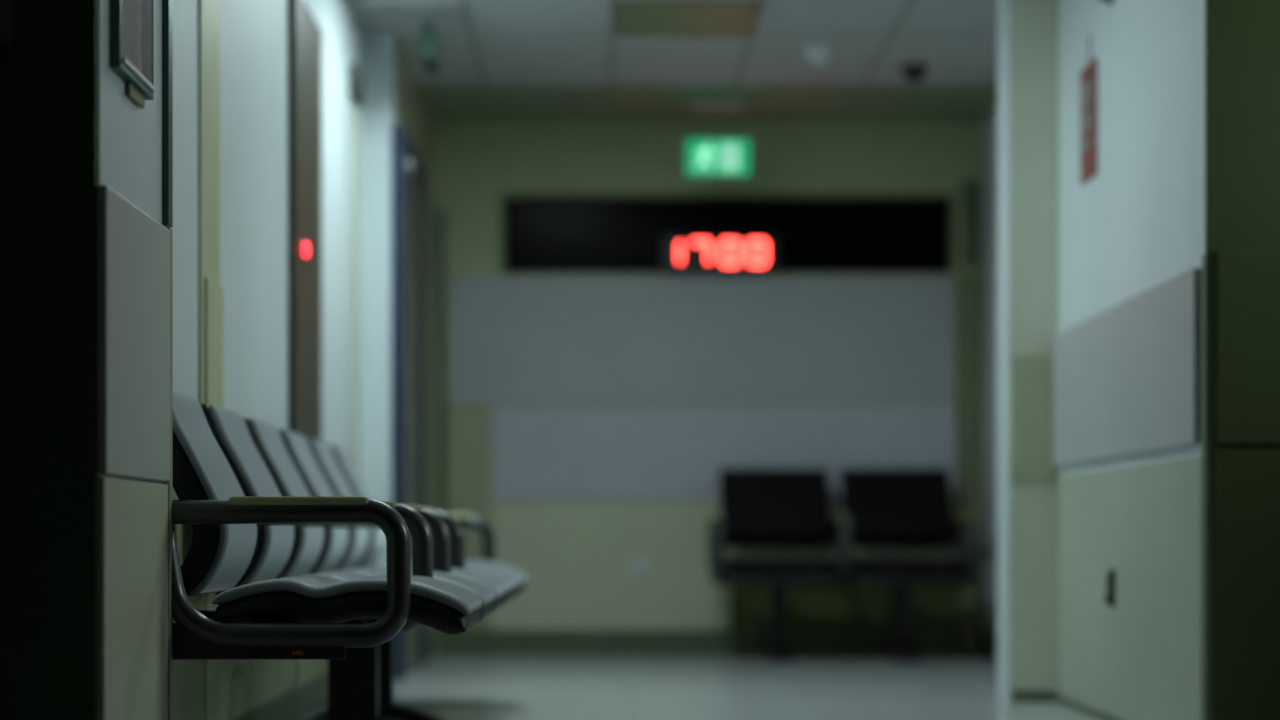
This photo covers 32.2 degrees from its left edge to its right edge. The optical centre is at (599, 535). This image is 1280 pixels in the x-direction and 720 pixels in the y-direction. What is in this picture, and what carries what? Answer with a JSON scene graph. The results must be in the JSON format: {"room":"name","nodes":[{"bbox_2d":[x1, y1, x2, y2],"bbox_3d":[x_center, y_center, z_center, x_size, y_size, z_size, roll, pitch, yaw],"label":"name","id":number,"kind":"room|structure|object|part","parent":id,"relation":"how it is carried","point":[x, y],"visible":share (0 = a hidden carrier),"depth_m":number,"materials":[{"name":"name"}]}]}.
{"room":"hospital interior","nodes":[
{"label":"hospital interior","id":0,"kind":"room"},
{"bbox_2d":[98,0,164,483],"bbox_3d":[-2.000,-0.685,3.805,2.400,2.462,0.530,0,0,0],"label":"wall","id":1,"kind":"structure","parent":0,"point":[129,135],"depth_m":3.76,"materials":[{"name":"white paint"}]},
{"bbox_2d":[0,0,97,719],"bbox_3d":[-1.901,-0.685,3.531,2.197,2.462,0.018,0,0,0],"label":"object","id":2,"kind":"structure","parent":1,"relation":"attached to","point":[49,90],"depth_m":3.52,"materials":[{"name":"black"}]},
{"bbox_2d":[109,0,154,108],"bbox_3d":[-0.789,-0.978,3.745,0.021,0.472,0.270,0,0,0],"label":"framed notice","id":3,"kind":"object","parent":1,"relation":"attached to","point":[131,21],"visible":1,"depth_m":3.73,"materials":[{"name":"metal"}]},
{"bbox_2d":[121,0,151,83],"bbox_3d":[-0.791,-0.989,3.748,0.014,0.426,0.253,0,0,0],"label":"print","id":4,"kind":"object","parent":3,"relation":"attached to","point":[136,15],"depth_m":3.74},
{"bbox_3d":[-0.781,-0.781,3.753,0.005,0.010,0.243,0,0,0],"label":"rail","id":5,"kind":"part","parent":3,"relation":"part of","materials":[{"name":"metal"}]},
{"bbox_2d":[97,477,167,719],"bbox_3d":[-0.796,0.226,3.790,0.012,0.640,0.520,0,0,0],"label":"trim","id":6,"kind":"structure","parent":1,"relation":"attached to","point":[132,516],"depth_m":3.73,"materials":[{"name":"beige paint"}]},
{"bbox_2d":[97,185,169,481],"bbox_3d":[-0.793,-0.329,3.785,0.017,0.460,0.520,0,0,0],"label":"wall panel","id":7,"kind":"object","parent":1,"relation":"attached to","point":[133,248],"depth_m":3.73,"materials":[{"name":"grey laminate"}]},
{"bbox_2d":[162,0,172,226],"bbox_3d":[-0.795,-1.242,4.065,0.014,1.347,0.040,0,0,0],"label":"trim","id":8,"kind":"structure","parent":1,"relation":"attached to","point":[167,5],"depth_m":4.04,"materials":[{"name":"grey metal"}]},
{"bbox_2d":[163,227,172,719],"bbox_3d":[-0.794,-0.010,4.065,0.015,1.112,0.030,0,0,0],"label":"trim","id":9,"kind":"structure","parent":1,"relation":"attached to","point":[170,483],"depth_m":4.06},
{"bbox_2d":[170,0,362,478],"bbox_3d":[-2.050,-0.685,6.235,2.300,2.462,4.330,0,0,0],"label":"wall","id":10,"kind":"structure","parent":0,"point":[253,33],"depth_m":5.90,"materials":[{"name":"white paint"}]},
{"bbox_2d":[173,488,200,719],"bbox_3d":[-0.897,0.131,4.522,0.010,0.630,0.865,0,0,0],"label":"trim","id":11,"kind":"structure","parent":10,"relation":"attached to","point":[186,672],"depth_m":4.78,"materials":[{"name":"green paint"}]},
{"bbox_2d":[198,0,219,719],"bbox_3d":[-0.897,-0.685,5.080,0.009,2.462,0.240,0,0,0],"label":"trim","id":12,"kind":"structure","parent":10,"relation":"attached to","point":[208,10],"depth_m":5.02,"materials":[{"name":"yellow paint"}]},
{"bbox_2d":[205,278,222,719],"bbox_3d":[-0.894,-0.019,5.105,0.016,1.130,0.210,0,0,0],"label":"trim","id":13,"kind":"structure","parent":10,"relation":"attached to","point":[213,292],"depth_m":5.08,"materials":[{"name":"yellow paint"}]},
{"bbox_2d":[223,659,327,719],"bbox_3d":[-0.897,0.131,6.735,0.010,0.630,3.030,0,0,0],"label":"trim","id":14,"kind":"structure","parent":10,"relation":"attached to","point":[248,684],"depth_m":5.80,"materials":[{"name":"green paint"}]},
{"bbox_2d":[232,672,327,719],"bbox_3d":[-0.894,0.496,6.830,0.016,0.100,3.120,0,0,0],"label":"baseboard","id":15,"kind":"structure","parent":10,"relation":"attached to","point":[303,700],"depth_m":6.46,"materials":[{"name":"grey"}]},
{"bbox_2d":[288,0,321,441],"bbox_3d":[-0.880,-0.944,6.690,0.039,1.300,0.600,0,0,0],"label":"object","id":16,"kind":"object","parent":10,"relation":"attached to","point":[304,33],"visible":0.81,"depth_m":6.58,"materials":[{"name":"brown wood"}]},
{"bbox_2d":[303,242,308,256],"bbox_3d":[-0.870,-0.844,6.525,0.018,0.044,0.044,0,0,0],"label":"indicator light","id":17,"kind":"object","parent":16,"relation":"attached to","point":[305,244],"depth_m":6.51,"materials":[{"name":"red plastic"}]},
{"bbox_2d":[349,65,363,471],"bbox_3d":[-0.882,-0.622,8.023,0.035,2.135,0.205,0,0,0],"label":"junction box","id":18,"kind":"object","parent":10,"relation":"attached to","point":[356,79],"visible":0.78,"depth_m":8.11,"materials":[{"name":"grey plastic"}]},
{"bbox_2d":[354,20,438,72],"bbox_3d":[-0.745,-1.796,8.100,0.310,0.155,0.240,0,0,0],"label":"sign","id":19,"kind":"object","parent":10,"relation":"attached to","point":[430,37],"visible":1,"depth_m":8.05,"materials":[{"name":"green plastic"}]},
{"bbox_3d":[-0.620,-1.789,8.100,0.044,0.140,0.240,0,0,0],"label":"sign plate","id":20,"kind":"part","parent":19,"relation":"part of","materials":[{"name":"green plastic"}]},
{"bbox_2d":[363,31,393,565],"bbox_3d":[-1.992,-0.685,9.300,2.415,2.462,1.800,0,0,0],"label":"wall","id":21,"kind":"structure","parent":0,"point":[378,46],"depth_m":8.40,"materials":[{"name":"white paint"}]},
{"bbox_2d":[394,34,417,152],"bbox_3d":[-0.782,-1.742,8.950,0.010,0.347,1.000,0,0,0],"label":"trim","id":22,"kind":"structure","parent":21,"relation":"attached to","point":[405,86],"depth_m":8.80,"materials":[{"name":"beige paint"}]},
{"bbox_2d":[391,124,425,679],"bbox_3d":[-0.760,-0.509,8.920,0.074,2.110,1.040,0,0,0],"label":"door","id":23,"kind":"structure","parent":21,"relation":"in","point":[409,172],"depth_m":8.78,"materials":[{"name":"blue paint"}]},
{"bbox_3d":[-0.747,-0.454,8.569,0.036,0.022,0.121,0,0,0],"label":"handle","id":24,"kind":"part","parent":23,"relation":"part of","materials":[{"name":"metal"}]},
{"bbox_2d":[418,90,430,630],"bbox_3d":[-0.782,-0.685,9.825,0.010,2.462,0.749,0,0,0],"label":"trim","id":25,"kind":"structure","parent":21,"relation":"attached to","point":[424,121],"depth_m":9.97,"materials":[{"name":"grey metal"}]},
{"bbox_2d":[426,629,432,658],"bbox_3d":[-0.774,0.486,9.825,0.012,0.120,0.730,0,0,0],"label":"baseboard","id":26,"kind":"structure","parent":21,"relation":"attached to","point":[429,634],"depth_m":9.97,"materials":[{"name":"grey"}]},
{"bbox_2d":[348,0,996,84],"bbox_3d":[0.000,-1.966,4.400,6.400,0.100,12.000,0,0,0],"label":"ceiling","id":27,"kind":"structure","parent":0,"point":[482,42],"depth_m":8.63,"materials":[{"name":"paint"}]},
{"bbox_2d":[613,0,760,36],"bbox_3d":[0.312,-1.909,8.165,0.525,0.015,0.530,0,0,0],"label":"recessed light","id":28,"kind":"object","parent":27,"relation":"in","point":[632,18],"visible":1,"depth_m":8.15,"materials":[{"name":"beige plastic"}]},
{"bbox_2d":[685,102,750,177],"bbox_3d":[0.521,-1.746,9.780,0.290,0.328,0.080,0,0,0],"label":"exit sign","id":29,"kind":"object","parent":27,"relation":"hanging from","point":[704,157],"visible":1,"depth_m":9.74,"materials":[{"name":"green plastic"}]},
{"bbox_3d":[0.431,-1.822,9.775,0.008,0.150,0.008,0,0,0],"label":"hanging rod","id":30,"kind":"part","parent":29,"relation":"part of","materials":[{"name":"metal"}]},
{"bbox_3d":[0.521,-1.901,9.785,0.220,0.018,0.070,0,0,0],"label":"ceiling plate","id":31,"kind":"part","parent":29,"relation":"part of","materials":[{"name":"white plastic"}]},
{"bbox_3d":[0.611,-1.822,9.775,0.008,0.150,0.008,0,0,0],"label":"hanging rod","id":32,"kind":"part","parent":29,"relation":"part of","materials":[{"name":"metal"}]},
{"bbox_2d":[802,45,834,64],"bbox_3d":[0.860,-1.887,8.700,0.130,0.057,0.130,0,0,0],"label":"smoke detector","id":33,"kind":"object","parent":27,"relation":"attached to","point":[817,54],"visible":1,"depth_m":8.66,"materials":[{"name":"white plastic"}]},
{"bbox_2d":[901,63,927,82],"bbox_3d":[1.280,-1.890,9.020,0.110,0.088,0.110,0,0,0],"label":"dome camera","id":34,"kind":"object","parent":27,"relation":"attached to","point":[913,72],"visible":1,"depth_m":8.98,"materials":[{"name":"grey plastic"}]},
{"bbox_2d":[301,655,1099,719],"bbox_3d":[0.000,0.596,4.400,6.400,0.100,12.000,0,0,0],"label":"floor","id":35,"kind":"structure","parent":0,"point":[448,687],"depth_m":7.88,"materials":[{"name":"tile"}]},
{"bbox_2d":[171,391,525,719],"bbox_3d":[-0.567,0.131,5.740,0.645,0.830,3.351,0,0,0],"label":"seating","id":36,"kind":"object","parent":35,"relation":"on","point":[289,536],"visible":0.98,"depth_m":4.30,"materials":[{"name":"light grey vinyl"},{"name":"black painted steel"},{"name":"black plastic"}]},
{"bbox_3d":[-0.803,-0.085,4.365,0.173,0.397,0.382,0,0,0],"label":"backrest","id":37,"kind":"part","parent":36,"relation":"part of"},
{"bbox_2d":[173,391,256,594],"bbox_3d":[-0.769,-0.086,4.365,0.133,0.394,0.370,0,0,0],"label":"cushion","id":38,"kind":"object","parent":36,"relation":"on","point":[219,555],"depth_m":4.20,"materials":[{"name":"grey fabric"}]},
{"bbox_3d":[-0.803,-0.085,4.915,0.173,0.397,0.382,0,0,0],"label":"backrest","id":39,"kind":"part","parent":36,"relation":"part of","materials":[{"name":"black plastic"}]},
{"bbox_2d":[210,404,293,585],"bbox_3d":[-0.769,-0.086,4.915,0.133,0.394,0.370,0,0,0],"label":"cushion","id":40,"kind":"object","parent":36,"relation":"on","point":[274,543],"depth_m":4.80,"materials":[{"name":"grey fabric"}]},
{"bbox_3d":[-0.635,0.195,4.090,0.330,0.067,0.012,0,0,0],"label":"plate","id":41,"kind":"part","parent":36,"relation":"part of","materials":[{"name":"black paint"}]},
{"bbox_3d":[-0.803,-0.085,5.465,0.173,0.397,0.382,0,0,0],"label":"backrest","id":42,"kind":"part","parent":36,"relation":"part of","materials":[{"name":"grey plastic"}]},
{"bbox_2d":[250,417,323,577],"bbox_3d":[-0.769,-0.086,5.465,0.133,0.394,0.370,0,0,0],"label":"cushion","id":43,"kind":"object","parent":36,"relation":"on","point":[308,541],"depth_m":5.35,"materials":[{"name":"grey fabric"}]},
{"bbox_3d":[-0.592,0.069,4.090,0.484,0.275,0.051,0,0,0],"label":"armrest","id":44,"kind":"part","parent":36,"relation":"part of","materials":[{"name":"black plastic"}]},
{"bbox_3d":[-0.803,-0.085,6.015,0.173,0.397,0.382,0,0,0],"label":"backrest","id":45,"kind":"part","parent":36,"relation":"part of","materials":[{"name":"grey plastic"}]},
{"bbox_2d":[283,429,348,573],"bbox_3d":[-0.769,-0.086,6.015,0.133,0.394,0.370,0,0,0],"label":"cushion","id":46,"kind":"object","parent":36,"relation":"on","point":[335,541],"depth_m":5.90,"materials":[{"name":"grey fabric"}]},
{"bbox_3d":[-0.592,0.069,4.640,0.484,0.275,0.051,0,0,0],"label":"armrest","id":47,"kind":"part","parent":36,"relation":"part of","materials":[{"name":"black plastic"}]},
{"bbox_3d":[-0.803,-0.085,6.565,0.173,0.397,0.382,0,0,0],"label":"backrest","id":48,"kind":"part","parent":36,"relation":"part of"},
{"bbox_2d":[310,438,368,570],"bbox_3d":[-0.769,-0.086,6.565,0.133,0.394,0.370,0,0,0],"label":"cushion","id":49,"kind":"object","parent":36,"relation":"on","point":[358,537],"depth_m":6.45,"materials":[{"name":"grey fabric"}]},
{"bbox_3d":[-0.486,0.140,4.365,0.479,0.091,0.480,0,0,0],"label":"seat","id":50,"kind":"part","parent":36,"relation":"part of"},
{"bbox_2d":[212,575,481,613],"bbox_3d":[-0.485,0.113,4.365,0.482,0.068,0.464,0,0,0],"label":"seat cushion","id":51,"kind":"object","parent":36,"relation":"on","point":[303,594],"depth_m":4.14,"materials":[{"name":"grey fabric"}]},
{"bbox_3d":[-0.803,-0.085,7.115,0.173,0.397,0.382,0,0,0],"label":"backrest","id":52,"kind":"part","parent":36,"relation":"part of","materials":[{"name":"grey plastic"}]},
{"bbox_2d":[333,446,385,567],"bbox_3d":[-0.769,-0.086,7.115,0.133,0.394,0.370,0,0,0],"label":"cushion","id":53,"kind":"object","parent":36,"relation":"on","point":[377,539],"depth_m":6.99,"materials":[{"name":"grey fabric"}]},
{"bbox_3d":[-0.592,0.069,5.190,0.484,0.275,0.051,0,0,0],"label":"armrest","id":54,"kind":"part","parent":36,"relation":"part of","materials":[{"name":"black plastic"}]},
{"bbox_3d":[-0.592,0.069,5.740,0.484,0.275,0.051,0,0,0],"label":"armrest","id":55,"kind":"part","parent":36,"relation":"part of","materials":[{"name":"black plastic"}]},
{"bbox_2d":[308,571,494,604],"bbox_3d":[-0.485,0.113,4.915,0.482,0.068,0.464,0,0,0],"label":"seat cushion","id":56,"kind":"object","parent":36,"relation":"on","point":[486,595],"depth_m":4.83,"materials":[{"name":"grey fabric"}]},
{"bbox_2d":[339,567,504,597],"bbox_3d":[-0.485,0.113,5.465,0.482,0.068,0.464,0,0,0],"label":"seat cushion","id":57,"kind":"object","parent":36,"relation":"on","point":[498,589],"depth_m":5.38,"materials":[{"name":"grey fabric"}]},
{"bbox_2d":[369,565,512,591],"bbox_3d":[-0.485,0.113,6.015,0.482,0.068,0.464,0,0,0],"label":"seat cushion","id":58,"kind":"object","parent":36,"relation":"on","point":[507,584],"depth_m":5.91,"materials":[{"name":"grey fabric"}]},
{"bbox_2d":[384,562,519,586],"bbox_3d":[-0.485,0.113,6.565,0.482,0.068,0.464,0,0,0],"label":"seat cushion","id":59,"kind":"object","parent":36,"relation":"on","point":[514,579],"depth_m":6.47,"materials":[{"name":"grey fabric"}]},
{"bbox_2d":[411,560,525,582],"bbox_3d":[-0.485,0.113,7.115,0.482,0.068,0.464,0,0,0],"label":"seat cushion","id":60,"kind":"object","parent":36,"relation":"on","point":[519,574],"depth_m":7.03,"materials":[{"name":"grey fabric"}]},
{"bbox_3d":[-0.592,0.069,7.390,0.484,0.275,0.051,0,0,0],"label":"armrest","id":61,"kind":"part","parent":36,"relation":"part of","materials":[{"name":"black plastic"}]},
{"bbox_3d":[-0.486,0.140,4.915,0.479,0.091,0.480,0,0,0],"label":"seat","id":62,"kind":"part","parent":36,"relation":"part of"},
{"bbox_3d":[-0.486,0.140,5.465,0.479,0.091,0.480,0,0,0],"label":"seat","id":63,"kind":"part","parent":36,"relation":"part of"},
{"bbox_3d":[-0.486,0.140,6.015,0.479,0.091,0.480,0,0,0],"label":"seat","id":64,"kind":"part","parent":36,"relation":"part of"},
{"bbox_3d":[-0.486,0.140,6.565,0.479,0.091,0.480,0,0,0],"label":"seat","id":65,"kind":"part","parent":36,"relation":"part of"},
{"bbox_3d":[-0.486,0.140,7.115,0.479,0.091,0.480,0,0,0],"label":"seat","id":66,"kind":"part","parent":36,"relation":"part of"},
{"bbox_2d":[708,469,979,662],"bbox_3d":[1.062,0.121,9.747,1.151,0.851,0.645,0,0,0],"label":"seating","id":67,"kind":"object","parent":35,"relation":"on","point":[760,508],"visible":1,"depth_m":9.89,"materials":[{"name":"black leather"}]},
{"bbox_3d":[0.512,0.186,9.815,0.012,0.069,0.330,0,0,0],"label":"plate","id":68,"kind":"part","parent":67,"relation":"part of","materials":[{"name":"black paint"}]},
{"bbox_3d":[0.512,0.057,9.772,0.051,0.282,0.484,0,0,0],"label":"armrest","id":69,"kind":"part","parent":67,"relation":"part of","materials":[{"name":"black plastic"}]},
{"bbox_3d":[0.787,-0.126,9.983,0.494,0.357,0.173,0,0,0],"label":"backrest","id":70,"kind":"part","parent":67,"relation":"part of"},
{"bbox_2d":[721,469,829,545],"bbox_3d":[0.787,-0.129,9.949,0.482,0.349,0.133,0,0,0],"label":"cushion","id":71,"kind":"object","parent":67,"relation":"on","point":[760,507],"depth_m":9.92,"materials":[{"name":"black leather"}]},
{"bbox_2d":[725,559,839,575],"bbox_3d":[0.787,0.137,9.665,0.474,0.069,0.482,0,0,0],"label":"seat cushion","id":72,"kind":"object","parent":67,"relation":"on","point":[733,567],"depth_m":9.45,"materials":[{"name":"black leather"}]},
{"bbox_3d":[0.787,0.165,9.666,0.490,0.094,0.479,0,0,0],"label":"seat","id":73,"kind":"part","parent":67,"relation":"part of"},
{"bbox_3d":[1.062,0.057,9.772,0.051,0.282,0.484,0,0,0],"label":"armrest","id":74,"kind":"part","parent":67,"relation":"part of","materials":[{"name":"black plastic"}]},
{"bbox_3d":[1.337,-0.126,9.983,0.494,0.357,0.173,0,0,0],"label":"backrest","id":75,"kind":"part","parent":67,"relation":"part of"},
{"bbox_2d":[842,469,952,545],"bbox_3d":[1.337,-0.129,9.949,0.482,0.349,0.133,0,0,0],"label":"cushion","id":76,"kind":"object","parent":67,"relation":"on","point":[884,507],"depth_m":9.92,"materials":[{"name":"black leather"}]},
{"bbox_3d":[1.337,0.165,9.666,0.490,0.094,0.479,0,0,0],"label":"seat","id":77,"kind":"part","parent":67,"relation":"part of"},
{"bbox_2d":[852,559,969,575],"bbox_3d":[1.337,0.137,9.665,0.474,0.069,0.482,0,0,0],"label":"seat cushion","id":78,"kind":"object","parent":67,"relation":"on","point":[860,567],"depth_m":9.46,"materials":[{"name":"black leather"}]},
{"bbox_3d":[1.612,0.057,9.772,0.051,0.282,0.484,0,0,0],"label":"armrest","id":79,"kind":"part","parent":67,"relation":"part of","materials":[{"name":"black plastic"}]},
{"bbox_2d":[431,121,981,654],"bbox_3d":[0.000,-0.685,10.300,6.400,2.462,0.200,0,0,0],"label":"wall","id":80,"kind":"structure","parent":0,"point":[473,162],"depth_m":10.20,"materials":[{"name":"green paint"}]},
{"bbox_2d":[438,210,445,654],"bbox_3d":[-0.728,-0.474,10.175,0.035,2.040,0.050,0,0,0],"label":"trim","id":81,"kind":"structure","parent":80,"relation":"attached to","point":[441,213],"depth_m":10.15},
{"bbox_2d":[448,405,489,627],"bbox_3d":[-0.603,-0.091,10.185,0.195,1.025,0.030,0,0,0],"label":"trim","id":82,"kind":"structure","parent":80,"relation":"attached to","point":[468,425],"depth_m":10.17,"materials":[{"name":"beige paint"}]},
{"bbox_2d":[631,559,648,576],"bbox_3d":[0.184,0.147,10.181,0.086,0.086,0.019,0,0,0],"label":"wall socket","id":83,"kind":"object","parent":80,"relation":"attached to","point":[639,567],"visible":1,"depth_m":10.18,"materials":[{"name":"white plastic"}]},
{"bbox_2d":[635,563,644,572],"bbox_3d":[0.184,0.147,10.177,0.044,0.044,0.012,0,0,0],"label":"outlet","id":84,"kind":"object","parent":83,"relation":"attached to","point":[639,567],"depth_m":10.17,"materials":[{"name":"white plastic"}]},
{"bbox_2d":[450,275,955,403],"bbox_3d":[0.475,-0.904,10.194,2.330,0.590,0.012,0,0,0],"label":"wall panel","id":85,"kind":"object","parent":80,"relation":"attached to","point":[514,339],"depth_m":10.19,"materials":[{"name":"grey laminate"}]},
{"bbox_2d":[447,630,959,654],"bbox_3d":[0.522,0.488,10.190,2.455,0.115,0.020,0,0,0],"label":"baseboard","id":86,"kind":"structure","parent":80,"relation":"attached to","point":[470,642],"depth_m":10.18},
{"bbox_2d":[417,85,996,120],"bbox_3d":[0.487,-1.913,9.800,2.545,0.006,0.800,0,0,0],"label":"trim","id":87,"kind":"structure","parent":80,"relation":"attached to","point":[441,102],"depth_m":9.71,"materials":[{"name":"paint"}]},
{"bbox_2d":[492,406,955,499],"bbox_3d":[0.573,-0.383,10.192,2.135,0.433,0.016,0,0,0],"label":"wall panel","id":88,"kind":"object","parent":80,"relation":"attached to","point":[539,452],"depth_m":10.18,"materials":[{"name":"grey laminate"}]},
{"bbox_2d":[492,501,955,629],"bbox_3d":[0.573,0.136,10.195,2.135,0.590,0.010,0,0,0],"label":"trim","id":89,"kind":"structure","parent":80,"relation":"attached to","point":[574,557],"depth_m":10.19,"materials":[{"name":"beige paint"}]},
{"bbox_2d":[500,193,954,275],"bbox_3d":[0.588,-1.387,10.232,2.094,0.386,0.087,0,0,0],"label":"display board","id":90,"kind":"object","parent":80,"relation":"in","point":[544,237],"depth_m":10.26,"materials":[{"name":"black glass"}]},
{"bbox_2d":[661,235,779,270],"bbox_3d":[0.550,-1.294,10.130,0.540,0.155,0.099,0,0,0],"label":"digital clock","id":91,"kind":"object","parent":90,"relation":"attached to","point":[678,252],"visible":1,"depth_m":10.08,"materials":[{"name":"red plastic"}]},
{"bbox_2d":[730,584,956,629],"bbox_3d":[1.123,0.274,10.193,1.045,0.315,0.014,0,0,0],"label":"trim","id":92,"kind":"structure","parent":80,"relation":"attached to","point":[841,606],"depth_m":10.19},
{"bbox_2d":[958,275,981,654],"bbox_3d":[1.701,-0.324,10.170,0.102,1.740,0.060,0,0,0],"label":"trim","id":93,"kind":"structure","parent":80,"relation":"attached to","point":[969,286],"depth_m":10.14,"materials":[{"name":"green laminate"}]},
{"bbox_2d":[961,180,978,267],"bbox_3d":[1.700,-1.434,10.171,0.080,0.400,0.058,0,0,0],"label":"box","id":94,"kind":"object","parent":80,"relation":"attached to","point":[969,188],"visible":1,"depth_m":10.14,"materials":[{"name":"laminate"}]},
{"bbox_2d":[982,106,996,631],"bbox_3d":[2.480,-0.685,8.850,1.440,2.462,2.700,0,0,0],"label":"wall","id":95,"kind":"structure","parent":0,"point":[989,124],"depth_m":9.98,"materials":[{"name":"white paint"}]},
{"bbox_2d":[982,629,996,659],"bbox_3d":[1.755,0.486,8.850,0.014,0.120,2.660,0,0,0],"label":"baseboard","id":96,"kind":"structure","parent":95,"relation":"attached to","point":[989,638],"depth_m":9.94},
{"bbox_2d":[1011,0,1057,701],"bbox_3d":[2.277,-0.685,7.400,1.845,2.462,0.200,0,0,0],"label":"wall","id":97,"kind":"structure","parent":0,"point":[1034,23],"depth_m":7.30,"materials":[{"name":"paint"}]},
{"bbox_2d":[997,0,1010,701],"bbox_3d":[1.351,-0.685,7.400,0.012,2.462,0.200,0,0,0],"label":"trim","id":98,"kind":"structure","parent":97,"relation":"attached to","point":[1003,6],"depth_m":7.38,"materials":[{"name":"white paint"}]},
{"bbox_2d":[1010,355,1056,481],"bbox_3d":[1.429,-0.388,7.294,0.153,0.418,0.012,0,0,0],"label":"trim","id":99,"kind":"structure","parent":97,"relation":"attached to","point":[1031,376],"depth_m":7.29,"materials":[{"name":"green laminate"}]},
{"bbox_2d":[1013,691,1054,701],"bbox_3d":[1.430,0.528,7.295,0.140,0.035,0.010,0,0,0],"label":"baseboard","id":100,"kind":"structure","parent":97,"relation":"attached to","point":[1018,696],"depth_m":7.29,"materials":[{"name":"green"}]},
{"bbox_2d":[1058,0,1279,475],"bbox_3d":[2.338,-0.685,6.350,1.724,2.462,1.900,0,0,0],"label":"wall","id":101,"kind":"structure","parent":0,"point":[1137,225],"depth_m":6.22,"materials":[{"name":"white paint"}]},
{"bbox_2d":[1080,33,1096,183],"bbox_3d":[1.495,-1.315,6.777,0.013,0.445,0.210,0,0,1],"label":"wall sign","id":102,"kind":"object","parent":101,"relation":"attached to","point":[1088,75],"visible":1,"depth_m":6.76,"materials":[{"name":"red paint"}]},
{"bbox_2d":[1056,695,1120,719],"bbox_3d":[1.489,0.535,6.365,0.010,0.022,1.830,0,0,1],"label":"baseboard","id":103,"kind":"structure","parent":101,"relation":"attached to","point":[1097,714],"depth_m":6.82,"materials":[{"name":"grey"}]},
{"bbox_2d":[1099,0,1112,5],"bbox_3d":[1.477,-1.577,6.469,0.037,0.050,0.040,0,0,1],"label":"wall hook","id":104,"kind":"object","parent":101,"relation":"attached to","point":[1110,2],"visible":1,"depth_m":6.46,"materials":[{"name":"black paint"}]},
{"bbox_2d":[1105,569,1114,606],"bbox_3d":[1.480,0.151,6.428,0.022,0.110,0.056,0,0,1],"label":"wall outlet","id":105,"kind":"object","parent":101,"relation":"in","point":[1109,597],"depth_m":6.42,"materials":[{"name":"grey plastic"}]},
{"bbox_3d":[1.477,0.181,6.428,0.016,0.032,0.032,0,0,1],"label":"knob","id":106,"kind":"part","parent":105,"relation":"part of","materials":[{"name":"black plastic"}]},
{"bbox_3d":[1.487,0.151,6.427,0.008,0.110,0.056,0,0,1],"label":"plate","id":107,"kind":"part","parent":105,"relation":"part of","materials":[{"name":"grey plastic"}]},
{"bbox_2d":[1053,268,1201,465],"bbox_3d":[1.498,-0.444,6.357,0.050,0.429,1.856,0,0,1],"label":"trim","id":108,"kind":"structure","parent":101,"relation":"attached to","point":[1127,377],"depth_m":6.12,"materials":[{"name":"grey laminate"}]},
{"bbox_2d":[1058,456,1201,719],"bbox_3d":[1.506,0.175,6.357,0.034,0.742,1.856,0,0,1],"label":"trim","id":109,"kind":"structure","parent":101,"relation":"attached to","point":[1140,657],"depth_m":6.17,"materials":[{"name":"grey paint"}]},
{"bbox_2d":[1202,253,1214,719],"bbox_3d":[1.484,-0.071,5.402,0.024,1.235,0.035,0,0,0],"label":"trim","id":110,"kind":"structure","parent":101,"relation":"attached to","point":[1208,259],"depth_m":5.39,"materials":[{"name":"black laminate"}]},
{"bbox_2d":[1205,0,1279,252],"bbox_3d":[2.238,-1.303,5.393,1.525,1.226,0.015,0,0,0],"label":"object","id":111,"kind":"structure","parent":101,"relation":"attached to","point":[1242,37],"depth_m":5.38,"materials":[{"name":"green paint"}]},
{"bbox_2d":[1213,446,1279,719],"bbox_3d":[2.246,0.164,5.389,1.509,0.764,0.022,0,0,0],"label":"trim","id":112,"kind":"structure","parent":101,"relation":"attached to","point":[1246,479],"depth_m":5.38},
{"bbox_2d":[1214,250,1279,443],"bbox_3d":[2.248,-0.459,5.385,1.504,0.470,0.030,0,0,0],"label":"wall panel","id":113,"kind":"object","parent":101,"relation":"attached to","point":[1247,282],"depth_m":5.37,"materials":[{"name":"green paint"}]}
]}

